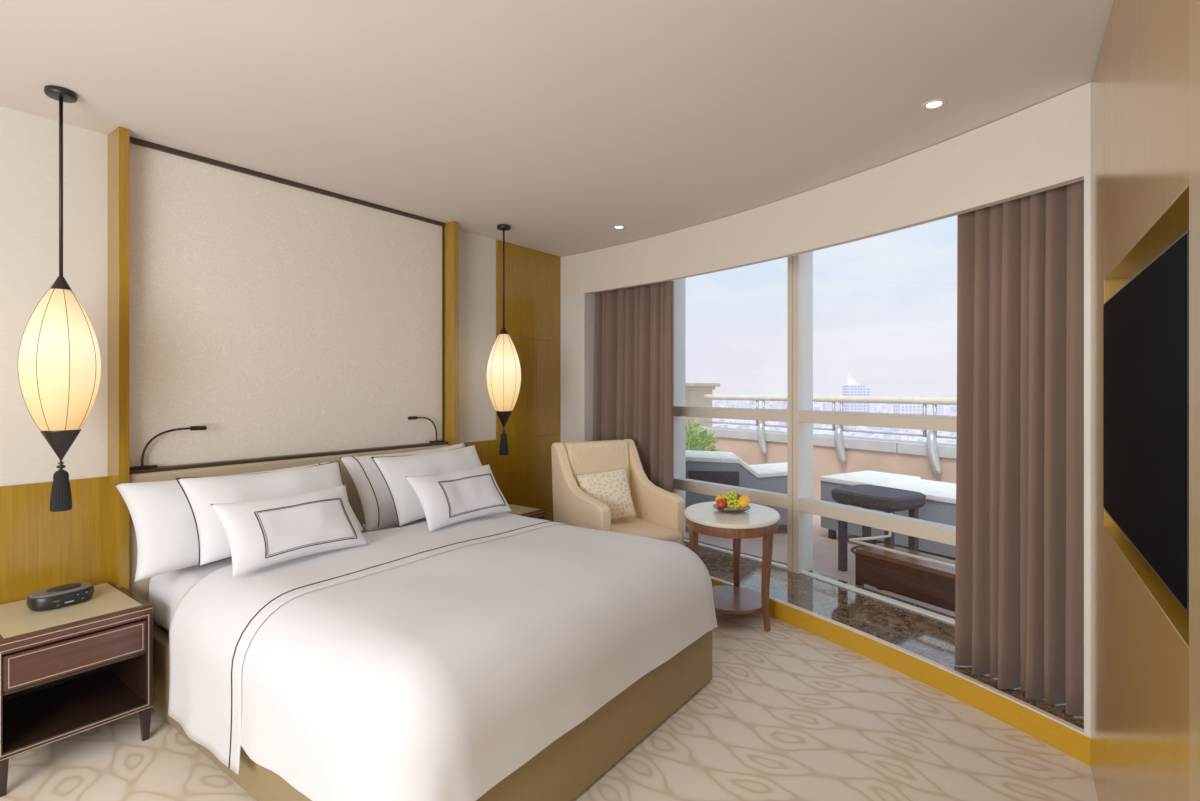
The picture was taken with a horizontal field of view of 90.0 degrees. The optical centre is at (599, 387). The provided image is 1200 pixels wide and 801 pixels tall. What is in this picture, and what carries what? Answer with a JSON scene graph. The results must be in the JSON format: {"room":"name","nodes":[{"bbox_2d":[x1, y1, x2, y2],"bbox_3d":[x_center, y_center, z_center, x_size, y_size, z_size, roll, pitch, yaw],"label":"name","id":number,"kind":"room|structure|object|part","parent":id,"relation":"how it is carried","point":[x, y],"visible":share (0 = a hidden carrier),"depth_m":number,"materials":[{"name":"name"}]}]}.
{"room":"hotel room","nodes":[
{"label":"hotel room","id":0,"kind":"room"},
{"bbox_2d":[0,106,560,604],"bbox_3d":[-2.160,0.112,3.035,0.114,2.676,7.500,0,0,37],"label":"wall","id":1,"kind":"structure","parent":0,"point":[41,548],"depth_m":2.72,"materials":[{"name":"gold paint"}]},
{"bbox_3d":[-3.318,0.930,1.392,0.012,1.040,3.480,0,0,37],"label":"dado panel","id":2,"kind":"part","parent":1,"relation":"part of","materials":[{"name":"wood"}]},
{"bbox_2d":[108,126,128,590],"bbox_3d":[-2.213,0.137,2.757,0.160,2.626,0.040,0,0,37],"label":"trim","id":3,"kind":"structure","parent":1,"relation":"attached to","point":[118,139],"depth_m":2.72,"materials":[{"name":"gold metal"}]},
{"bbox_2d":[129,136,444,466],"bbox_3d":[-1.685,-0.363,3.548,0.065,1.626,1.860,0,0,37],"label":"wall panel","id":4,"kind":"object","parent":1,"relation":"attached to","point":[273,315],"visible":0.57,"depth_m":3.32,"materials":[{"name":"beige fabric"}]},
{"bbox_2d":[129,442,448,624],"bbox_3d":[-1.638,0.905,3.514,0.079,1.050,1.856,0,0,37],"label":"headboard","id":5,"kind":"object","parent":4,"relation":"attached to","point":[140,588],"visible":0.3,"depth_m":3.16,"materials":[{"name":"fabric"}]},
{"bbox_2d":[129,426,206,469],"bbox_3d":[-2.085,0.283,2.905,0.052,0.192,0.304,0,0,42],"label":"reading lamp","id":6,"kind":"object","parent":5,"relation":"attached to","point":[192,428],"visible":1,"depth_m":2.85,"materials":[{"name":"brown metal"}]},
{"bbox_3d":[-1.648,0.389,3.513,0.064,0.017,1.843,0,0,37],"label":"rail","id":7,"kind":"part","parent":5,"relation":"part of","materials":[{"name":"brown wood"}]},
{"bbox_2d":[408,416,444,442],"bbox_3d":[-1.194,0.283,4.106,0.052,0.192,0.313,0,0,32],"label":"reading lamp","id":8,"kind":"object","parent":5,"relation":"attached to","point":[409,417],"visible":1,"depth_m":4.14,"materials":[{"name":"brown metal"}]},
{"bbox_2d":[445,221,458,445],"bbox_3d":[-1.079,0.137,4.285,0.160,2.626,0.045,0,0,37],"label":"trim","id":9,"kind":"structure","parent":1,"relation":"attached to","point":[451,228],"depth_m":4.24,"materials":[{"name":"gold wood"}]},
{"bbox_3d":[-0.973,0.930,4.552,0.012,1.040,0.510,0,0,37],"label":"dado panel","id":10,"kind":"part","parent":1,"relation":"part of","materials":[{"name":"wood"}]},
{"bbox_3d":[-0.589,-0.796,5.067,0.014,0.760,0.775,0,0,37],"label":"wood panel","id":11,"kind":"part","parent":1,"relation":"part of","materials":[{"name":"wood"}]},
{"bbox_3d":[-0.589,-0.003,5.067,0.014,0.818,0.775,0,0,37],"label":"wood panel","id":12,"kind":"part","parent":1,"relation":"part of","materials":[{"name":"brown wood"}]},
{"bbox_3d":[-0.589,0.930,5.067,0.014,1.040,0.775,0,0,37],"label":"wood panel","id":13,"kind":"part","parent":1,"relation":"part of","materials":[{"name":"wood"}]},
{"bbox_2d":[672,278,685,537],"bbox_3d":[0.669,0.080,5.335,0.172,2.511,0.096,0,0,-42],"label":"trim","id":14,"kind":"structure","parent":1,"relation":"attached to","point":[679,285],"depth_m":5.30,"materials":[{"name":"white metal"}]},
{"bbox_2d":[787,251,812,573],"bbox_3d":[1.462,0.080,4.384,0.172,2.511,0.096,0,0,-34],"label":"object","id":15,"kind":"structure","parent":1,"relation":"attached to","point":[799,267],"depth_m":4.34,"materials":[{"name":"beige metal"}]},
{"bbox_2d":[0,514,1097,800],"bbox_3d":[0.232,1.510,3.683,13.083,0.120,11.392,0,0,37],"label":"floor","id":16,"kind":"structure","parent":0,"point":[787,712],"depth_m":2.41,"materials":[{"name":"carpet"}]},
{"bbox_2d":[0,582,152,796],"bbox_3d":[-2.190,1.172,2.445,0.514,0.556,0.465,0,0,37],"label":"nightstand","id":17,"kind":"object","parent":16,"relation":"on","point":[65,672],"visible":0.97,"depth_m":2.36,"materials":[{"name":"brown wood"}]},
{"bbox_3d":[-2.130,1.385,2.135,0.034,0.130,0.034,0,0,37],"label":"leg","id":18,"kind":"part","parent":17,"relation":"part of","materials":[{"name":"brown wood"}]},
{"bbox_2d":[26,582,93,610],"bbox_3d":[-2.226,0.860,2.481,0.149,0.069,0.208,0,0,33],"label":"clock radio","id":19,"kind":"object","parent":17,"relation":"on","point":[66,595],"visible":1,"depth_m":2.44,"materials":[{"name":"black plastic"}]},
{"bbox_3d":[-2.229,0.834,2.483,0.130,0.004,0.198,0,0,33],"label":"panel","id":20,"kind":"part","parent":19,"relation":"part of","materials":[{"name":"grey plastic"}]},
{"bbox_3d":[-2.087,1.016,2.368,0.253,0.125,0.421,0,0,37],"label":"drawer","id":21,"kind":"part","parent":17,"relation":"part of","materials":[{"name":"brown wood"}]},
{"bbox_3d":[-2.192,0.921,2.446,0.510,0.048,0.465,0,0,37],"label":"frame","id":22,"kind":"part","parent":17,"relation":"part of","materials":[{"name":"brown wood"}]},
{"bbox_3d":[-1.877,1.385,2.476,0.034,0.130,0.034,0,0,37],"label":"leg","id":23,"kind":"part","parent":17,"relation":"part of","materials":[{"name":"brown wood"}]},
{"bbox_2d":[149,518,711,800],"bbox_3d":[-0.781,1.127,2.865,2.040,0.623,1.750,0,0,37],"label":"bed","id":24,"kind":"object","parent":16,"relation":"on","point":[564,769],"visible":0.22,"depth_m":2.31,"materials":[{"name":"white fabric"}]},
{"bbox_2d":[114,461,329,581],"bbox_3d":[-1.717,0.604,2.924,0.295,0.377,0.984,0,0,38],"label":"pillow","id":25,"kind":"object","parent":24,"relation":"on","point":[160,511],"visible":0.23,"depth_m":2.60,"materials":[{"name":"white fabric"}]},
{"bbox_3d":[-0.787,0.960,2.870,2.025,0.290,1.730,0,0,37],"label":"mattress","id":26,"kind":"part","parent":24,"relation":"part of","materials":[{"name":"white fabric"}]},
{"bbox_2d":[340,443,464,531],"bbox_3d":[-1.113,0.589,3.734,0.291,0.419,0.923,0,0,36],"label":"pillow","id":27,"kind":"object","parent":24,"relation":"on","point":[378,506],"visible":0.38,"depth_m":3.42,"materials":[{"name":"white fabric"}]},
{"bbox_2d":[168,512,717,800],"bbox_3d":[-0.531,1.019,2.684,1.549,0.569,1.918,0,0,37],"label":"duvet","id":28,"kind":"object","parent":24,"relation":"on","point":[410,663],"visible":0.9,"depth_m":2.04,"materials":[{"name":"white fabric"}]},
{"bbox_2d":[176,461,365,566],"bbox_3d":[-1.519,0.562,2.833,0.262,0.345,0.752,0,0,37],"label":"pillow","id":29,"kind":"object","parent":28,"relation":"on","point":[200,492],"visible":0.5,"depth_m":2.68,"materials":[{"name":"white fabric"}]},
{"bbox_2d":[210,485,368,576],"bbox_3d":[-1.329,0.603,2.624,0.210,0.263,0.601,0,0,34],"label":"pillow","id":30,"kind":"object","parent":28,"relation":"on","point":[260,533],"visible":1,"depth_m":2.54,"materials":[{"name":"white fabric"}]},
{"bbox_2d":[371,444,481,526],"bbox_3d":[-0.956,0.560,3.599,0.265,0.375,0.770,0,0,37],"label":"pillow","id":31,"kind":"object","parent":28,"relation":"on","point":[394,469],"visible":0.52,"depth_m":3.42,"materials":[{"name":"white fabric"}]},
{"bbox_2d":[405,464,511,531],"bbox_3d":[-0.774,0.601,3.370,0.209,0.267,0.623,0,0,35],"label":"pillow","id":32,"kind":"object","parent":28,"relation":"on","point":[448,498],"visible":1,"depth_m":3.29,"materials":[{"name":"white fabric"}]},
{"bbox_2d":[505,503,545,519],"bbox_3d":[-0.741,1.172,4.398,0.514,0.556,0.465,0,0,37],"label":"nightstand","id":33,"kind":"object","parent":16,"relation":"on","point":[526,511],"visible":0.11,"depth_m":4.38,"materials":[{"name":"brown wood"}]},
{"bbox_2d":[551,439,684,545],"bbox_3d":[0.142,0.928,4.293,0.696,1.043,0.850,0,0,-30],"label":"armchair","id":34,"kind":"object","parent":16,"relation":"on","point":[659,512],"visible":0.58,"depth_m":4.37,"materials":[{"name":"fabric"}]},
{"bbox_3d":[-0.145,0.863,4.187,0.093,0.913,0.748,0,0,-30],"label":"arm","id":35,"kind":"part","parent":34,"relation":"part of","materials":[{"name":"fabric"}]},
{"bbox_3d":[-0.013,0.865,4.564,0.524,0.910,0.204,0,0,-30],"label":"backrest","id":36,"kind":"part","parent":34,"relation":"part of","materials":[{"name":"fabric"}]},
{"bbox_2d":[576,467,636,519],"bbox_3d":[0.046,0.782,4.360,0.410,0.381,0.202,0,0,-19],"label":"cushion","id":37,"kind":"object","parent":34,"relation":"on","point":[611,488],"visible":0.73,"depth_m":4.32,"materials":[{"name":"beige fabric"}]},
{"bbox_2d":[611,517,682,544],"bbox_3d":[0.189,1.040,4.211,0.506,0.130,0.660,0,0,-30],"label":"seat cushion","id":38,"kind":"object","parent":34,"relation":"on","point":[649,527],"depth_m":4.16,"materials":[{"name":"fabric"}]},
{"bbox_3d":[0.379,0.863,4.487,0.093,0.913,0.748,0,0,-30],"label":"arm","id":39,"kind":"part","parent":34,"relation":"part of","materials":[{"name":"fabric"}]},
{"bbox_2d":[686,383,719,447],"bbox_3d":[0.788,0.685,9.988,2.020,1.530,1.320,0,0,37],"label":"stone pier","id":40,"kind":"object","parent":16,"relation":"on","point":[695,392],"visible":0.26,"depth_m":9.47,"materials":[{"name":"beige stone"}]},
{"bbox_3d":[0.788,0.005,9.988,1.900,0.050,1.200,0,0,37],"label":"moulding","id":41,"kind":"part","parent":40,"relation":"part of","materials":[{"name":"beige stone"}]},
{"bbox_2d":[686,419,721,450],"bbox_3d":[1.095,0.912,7.660,0.903,1.076,0.871,0,0,37],"label":"shrub","id":42,"kind":"object","parent":16,"relation":"on","point":[695,443],"visible":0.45,"depth_m":7.52,"materials":[{"name":"green plant"}]},
{"bbox_2d":[684,501,779,631],"bbox_3d":[0.825,1.114,3.771,0.614,0.672,0.707,0,0,37],"label":"side table","id":43,"kind":"object","parent":16,"relation":"on","point":[758,521],"visible":0.77,"depth_m":3.60,"materials":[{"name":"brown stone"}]},
{"bbox_3d":[0.581,1.127,3.703,0.057,0.645,0.060,0,0,-16],"label":"leg","id":44,"kind":"part","parent":43,"relation":"part of","materials":[{"name":"brown wood"}]},
{"bbox_2d":[713,504,750,512],"bbox_3d":[0.833,0.764,3.802,0.236,0.027,0.236,0,0,37],"label":"plate","id":45,"kind":"object","parent":43,"relation":"on","point":[731,510],"visible":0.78,"depth_m":3.74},
{"bbox_2d":[715,495,725,500],"bbox_3d":[0.778,0.716,3.854,0.073,0.075,0.072,0,0,44],"label":"apple","id":46,"kind":"object","parent":45,"relation":"on","point":[718,496],"visible":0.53,"depth_m":3.83,"materials":[{"name":"yellow food"}]},
{"bbox_2d":[716,498,726,508],"bbox_3d":[0.763,0.728,3.770,0.068,0.070,0.069,0,0,-32],"label":"apple","id":47,"kind":"object","parent":45,"relation":"on","point":[721,503],"visible":0.98,"depth_m":3.75,"materials":[{"name":"red food"}]},
{"bbox_2d":[724,490,739,508],"bbox_3d":[0.833,0.702,3.780,0.086,0.109,0.144,0,0,0],"label":"grape bunch","id":48,"kind":"object","parent":45,"relation":"on","point":[732,501],"visible":0.98,"depth_m":3.76,"materials":[{"name":"green food"}]},
{"bbox_2d":[737,495,750,509],"bbox_3d":[0.901,0.721,3.774,0.092,0.089,0.075,0,0,-41],"label":"mango","id":49,"kind":"object","parent":45,"relation":"on","point":[744,501],"visible":0.89,"depth_m":3.75,"materials":[{"name":"yellow food"}]},
{"bbox_2d":[712,585,761,613],"bbox_3d":[0.825,1.326,3.771,0.448,0.022,0.466,0,0,37],"label":"shelf","id":50,"kind":"object","parent":43,"relation":"attached to","point":[735,599],"depth_m":3.71,"materials":[{"name":"brown wood"}]},
{"bbox_3d":[0.920,1.127,4.027,0.060,0.645,0.059,0,0,20],"label":"leg","id":51,"kind":"part","parent":43,"relation":"part of","materials":[{"name":"brown wood"}]},
{"bbox_3d":[0.999,1.127,3.583,0.060,0.645,0.058,0,0,-43],"label":"leg","id":52,"kind":"part","parent":43,"relation":"part of","materials":[{"name":"brown wood"}]},
{"bbox_2d":[686,450,786,524],"bbox_3d":[1.420,1.068,6.275,1.250,0.765,0.650,0,0,6],"label":"sun lounger","id":53,"kind":"object","parent":16,"relation":"on","point":[726,468],"visible":0.44,"depth_m":5.98,"materials":[{"name":"white fabric"}]},
{"bbox_3d":[1.133,0.905,5.987,0.500,0.150,0.012,0,0,6],"label":"dark panel","id":54,"kind":"part","parent":53,"relation":"part of","materials":[{"name":"wicker"}]},
{"bbox_2d":[688,426,955,499],"bbox_3d":[2.800,1.025,6.764,1.350,0.850,12.891,0,0,-34],"label":"parapet","id":55,"kind":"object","parent":16,"relation":"on","point":[903,457],"visible":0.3,"depth_m":7.15,"materials":[{"name":"paint"}]},
{"bbox_2d":[704,394,956,474],"bbox_3d":[3.893,0.498,5.160,0.536,0.806,8.940,0,0,-28],"label":"railing","id":56,"kind":"object","parent":55,"relation":"attached to","point":[931,441],"visible":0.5,"depth_m":7.12,"materials":[{"name":"metal"}]},
{"bbox_3d":[2.164,0.335,8.251,0.038,0.371,0.048,0,0,37],"label":"post","id":57,"kind":"part","parent":56,"relation":"part of","materials":[{"name":"metal"}]},
{"bbox_3d":[2.227,0.335,8.169,0.038,0.371,0.048,0,0,37],"label":"post","id":58,"kind":"part","parent":56,"relation":"part of","materials":[{"name":"metal"}]},
{"bbox_3d":[3.890,0.135,5.152,0.523,0.080,8.928,0,0,-28],"label":"rail","id":59,"kind":"part","parent":56,"relation":"part of","materials":[{"name":"beige metal"}]},
{"bbox_3d":[3.914,0.510,5.184,0.467,0.024,8.917,0,0,-28],"label":"rail","id":60,"kind":"part","parent":56,"relation":"part of","materials":[{"name":"metal"}]},
{"bbox_3d":[2.849,0.335,7.312,0.038,0.371,0.048,0,0,37],"label":"post","id":61,"kind":"part","parent":56,"relation":"part of","materials":[{"name":"metal"}]},
{"bbox_3d":[2.909,0.335,7.225,0.038,0.371,0.048,0,0,37],"label":"post","id":62,"kind":"part","parent":56,"relation":"part of","materials":[{"name":"metal"}]},
{"bbox_3d":[3.452,0.335,6.379,0.038,0.371,0.048,0,0,37],"label":"post","id":63,"kind":"part","parent":56,"relation":"part of","materials":[{"name":"metal"}]},
{"bbox_3d":[3.508,0.335,6.287,0.038,0.371,0.048,0,0,37],"label":"post","id":64,"kind":"part","parent":56,"relation":"part of","materials":[{"name":"metal"}]},
{"bbox_2d":[831,484,925,571],"bbox_3d":[2.161,1.125,4.673,0.500,0.650,0.580,0,0,-31],"label":"table","id":65,"kind":"object","parent":16,"relation":"on","point":[886,499],"visible":0.63,"depth_m":4.57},
{"bbox_3d":[1.930,1.170,4.768,0.050,0.560,0.050,0,0,-31],"label":"leg","id":66,"kind":"part","parent":65,"relation":"part of","materials":[{"name":"wicker"}]},
{"bbox_3d":[2.188,1.170,4.921,0.050,0.560,0.050,0,0,-31],"label":"leg","id":67,"kind":"part","parent":65,"relation":"part of","materials":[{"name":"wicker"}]},
{"bbox_3d":[2.134,1.170,4.424,0.050,0.560,0.050,0,0,-31],"label":"leg","id":68,"kind":"part","parent":65,"relation":"part of","materials":[{"name":"wicker"}]},
{"bbox_3d":[2.392,1.170,4.577,0.050,0.560,0.050,0,0,-31],"label":"leg","id":69,"kind":"part","parent":65,"relation":"part of","materials":[{"name":"metal"}]},
{"bbox_2d":[820,470,955,557],"bbox_3d":[2.917,1.153,5.310,0.780,0.595,1.700,0,0,-33],"label":"sun lounger","id":70,"kind":"object","parent":16,"relation":"on","point":[940,506],"visible":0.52,"depth_m":5.33,"materials":[{"name":"white fabric"}]},
{"bbox_3d":[2.245,1.395,5.798,0.050,0.110,0.050,0,0,-33],"label":"leg","id":71,"kind":"part","parent":70,"relation":"part of","materials":[{"name":"metal"}]},
{"bbox_2d":[849,513,954,611],"bbox_3d":[2.183,1.167,3.800,0.322,0.566,1.182,0,0,-31],"label":"bench","id":72,"kind":"object","parent":16,"relation":"on","point":[919,576],"visible":0.58,"depth_m":3.91,"materials":[{"name":"brown wood"}]},
{"bbox_3d":[1.817,1.300,4.199,0.040,0.300,0.040,0,0,-31],"label":"leg","id":73,"kind":"part","parent":72,"relation":"part of","materials":[{"name":"brown wood"}]},
{"bbox_3d":[1.920,0.985,4.256,0.335,0.192,0.047,0,0,-8],"label":"tube frame","id":74,"kind":"part","parent":72,"relation":"part of","materials":[{"name":"white metal"}]},
{"bbox_3d":[2.100,0.984,3.744,0.120,0.199,1.171,0,0,-31],"label":"tube frame","id":75,"kind":"part","parent":72,"relation":"part of","materials":[{"name":"white metal"}]},
{"bbox_3d":[2.067,1.252,3.742,0.016,0.195,1.060,0,0,-31],"label":"panel","id":76,"kind":"part","parent":72,"relation":"part of","materials":[{"name":"brown wood"}]},
{"bbox_2d":[0,0,1112,256],"bbox_3d":[-0.519,-1.226,1.817,4.200,0.100,7.500,0,0,37],"label":"ceiling","id":77,"kind":"structure","parent":0,"point":[561,123],"depth_m":2.33,"materials":[{"name":"paint"}]},
{"bbox_2d":[18,85,100,511],"bbox_3d":[-2.134,-0.346,2.376,0.242,1.660,0.242,0,0,-30],"label":"pendant lamp","id":78,"kind":"object","parent":77,"relation":"hanging from","point":[59,359],"visible":1,"depth_m":2.32,"materials":[{"name":"beige fabric"}]},
{"bbox_3d":[-2.134,-0.112,2.376,0.247,0.557,0.247,0,0,37],"label":"lamp shade","id":79,"kind":"part","parent":78,"relation":"part of","materials":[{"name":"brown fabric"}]},
{"bbox_3d":[-2.134,-0.795,2.376,0.012,0.721,0.013,0,0,37],"label":"rod","id":80,"kind":"part","parent":78,"relation":"part of","materials":[{"name":"black metal"}]},
{"bbox_2d":[486,224,520,454],"bbox_3d":[-0.697,-0.346,4.347,0.242,1.660,0.242,0,0,-30],"label":"pendant lamp","id":81,"kind":"object","parent":77,"relation":"hanging from","point":[503,372],"visible":1,"depth_m":4.28,"materials":[{"name":"beige fabric"}]},
{"bbox_3d":[-0.697,-0.112,4.347,0.247,0.557,0.247,0,0,37],"label":"lamp shade","id":82,"kind":"part","parent":81,"relation":"part of","materials":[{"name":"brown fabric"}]},
{"bbox_3d":[-0.697,-0.795,4.347,0.012,0.721,0.013,0,0,37],"label":"rod","id":83,"kind":"part","parent":81,"relation":"part of","materials":[{"name":"black metal"}]},
{"bbox_2d":[613,225,624,228],"bbox_3d":[0.138,-1.174,4.381,0.092,0.004,0.092,0,0,37],"label":"recessed light","id":84,"kind":"object","parent":77,"relation":"in","point":[616,226],"visible":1,"depth_m":4.38,"materials":[{"name":"white paint"}]},
{"bbox_2d":[922,99,946,109],"bbox_3d":[1.384,-1.174,2.485,0.092,0.004,0.092,0,0,37],"label":"recessed light","id":85,"kind":"object","parent":77,"relation":"in","point":[936,103],"visible":1,"depth_m":2.48,"materials":[{"name":"white paint"}]},
{"bbox_2d":[559,82,1090,737],"bbox_3d":[1.165,0.139,4.098,0.986,2.622,4.375,0,0,-36],"label":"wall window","id":86,"kind":"structure","parent":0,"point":[1043,146],"depth_m":3.33,"materials":[{"name":"paint"}]},
{"bbox_2d":[593,280,672,492],"bbox_3d":[0.272,0.121,5.021,0.846,2.422,0.176,0,0,44],"label":"curtain","id":87,"kind":"object","parent":86,"relation":"hanging from","point":[633,330],"visible":0.52,"depth_m":4.98,"materials":[{"name":"fabric"}]},
{"bbox_2d":[673,406,787,568],"bbox_3d":[1.061,0.080,4.859,0.150,2.512,1.235,0,0,-40],"label":"window rail","id":88,"kind":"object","parent":86,"relation":"attached to","point":[769,498],"depth_m":4.77,"materials":[{"name":"beige metal"}]},
{"bbox_2d":[798,410,956,623],"bbox_3d":[2.024,0.080,3.424,0.150,2.512,2.225,0,0,-31],"label":"window rail","id":89,"kind":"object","parent":86,"relation":"attached to","point":[928,530],"depth_m":3.74,"materials":[{"name":"beige metal"}]},
{"bbox_2d":[711,579,1090,766],"bbox_3d":[0.885,1.394,3.901,0.271,0.112,3.801,0,0,-36],"label":"baseboard","id":90,"kind":"structure","parent":86,"relation":"attached to","point":[1070,742],"depth_m":2.84,"materials":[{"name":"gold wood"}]},
{"bbox_2d":[955,180,1083,716],"bbox_3d":[1.853,0.120,2.652,0.168,2.421,0.552,0,0,-24],"label":"curtain","id":91,"kind":"object","parent":86,"relation":"hanging from","point":[1019,555],"visible":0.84,"depth_m":2.63,"materials":[{"name":"fabric"}]},
{"bbox_2d":[1090,0,1199,800],"bbox_3d":[0.438,0.137,-0.129,0.354,2.626,5.700,0,0,34],"label":"wall","id":92,"kind":"structure","parent":0,"point":[1145,85],"depth_m":1.45,"materials":[{"name":"brown wood"}]},
{"bbox_3d":[1.825,0.143,2.113,0.120,2.614,0.411,0,0,34],"label":"panel","id":93,"kind":"part","parent":92,"relation":"part of","materials":[{"name":"gold metal"}]},
{"bbox_2d":[1103,230,1188,614],"bbox_3d":[1.379,0.060,1.482,0.099,0.676,1.113,0,0,34],"label":"television","id":94,"kind":"object","parent":92,"relation":"attached to","point":[1146,322],"visible":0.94,"depth_m":1.30,"materials":[{"name":"black glass"}]},
{"bbox_3d":[1.389,-0.759,1.470,0.120,0.809,1.135,0,0,34],"label":"panel","id":95,"kind":"part","parent":92,"relation":"part of","materials":[{"name":"gold metal"}]},
{"bbox_3d":[1.389,0.953,1.470,0.120,0.995,1.135,0,0,34],"label":"panel","id":96,"kind":"part","parent":92,"relation":"part of","materials":[{"name":"gold metal"}]},
{"bbox_3d":[-0.097,0.143,-0.711,0.124,2.614,4.136,0,0,34],"label":"panel","id":97,"kind":"part","parent":92,"relation":"part of","materials":[{"name":"brown wood"}]},
{"label":"outside","id":98,"kind":"structure","parent":0,"visible":0},
{"bbox_2d":[817,410,949,438],"bbox_3d":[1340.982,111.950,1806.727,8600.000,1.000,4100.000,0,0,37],"label":"ground","id":99,"kind":"structure","parent":98,"point":[819,425],"depth_m":1611.18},
{"bbox_2d":[736,404,747,407],"bbox_3d":[520.672,84.892,2200.027,36.667,53.117,18.333,0,0,0],"label":"apartment block","id":100,"kind":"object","parent":99,"relation":"on","point":[740,405],"visible":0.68,"depth_m":2190.97,"materials":[{"name":"white concrete"}]},
{"bbox_2d":[770,404,779,408],"bbox_3d":[758.341,89.475,2600.032,34.667,43.950,17.333,0,0,0],"label":"apartment block","id":101,"kind":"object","parent":99,"relation":"on","point":[772,406],"visible":0.68,"depth_m":2591.06,"materials":[{"name":"white concrete"}]},
{"bbox_2d":[823,402,836,410],"bbox_3d":[920.010,83.725,2400.030,48.000,55.450,24.000,0,0,0],"label":"apartment block","id":102,"kind":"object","parent":99,"relation":"on","point":[826,406],"visible":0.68,"depth_m":2388.16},
{"bbox_2d":[712,395,956,443],"bbox_3d":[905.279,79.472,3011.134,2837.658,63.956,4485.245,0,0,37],"label":"city","id":103,"kind":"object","parent":99,"relation":"on","point":[951,410],"visible":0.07,"depth_m":1546.25},
{"bbox_2d":[842,372,869,432],"bbox_3d":[641.007,35.100,1500.019,58.000,152.700,30.000,0,0,0],"label":"skyscraper","id":104,"kind":"structure","parent":99,"relation":"on","point":[850,387],"depth_m":1487.92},
{"bbox_3d":[628.007,-24.375,1500.018,32.000,33.750,30.000,0,0,0],"label":"crown","id":105,"kind":"part","parent":104,"relation":"part of","materials":[{"name":"white"}]},
{"bbox_2d":[893,404,922,432],"bbox_3d":[723.342,72.392,1400.017,63.000,78.117,31.500,0,0,0],"label":"apartment block","id":106,"kind":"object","parent":99,"relation":"on","point":[897,408],"visible":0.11,"depth_m":1384.19,"materials":[{"name":"white concrete"}]},
{"bbox_2d":[937,405,942,414],"bbox_3d":[1126.680,82.058,2000.025,26.667,58.783,13.333,0,0,0],"label":"apartment block","id":107,"kind":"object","parent":99,"relation":"on","point":[939,407],"visible":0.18,"depth_m":1993.44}
]}

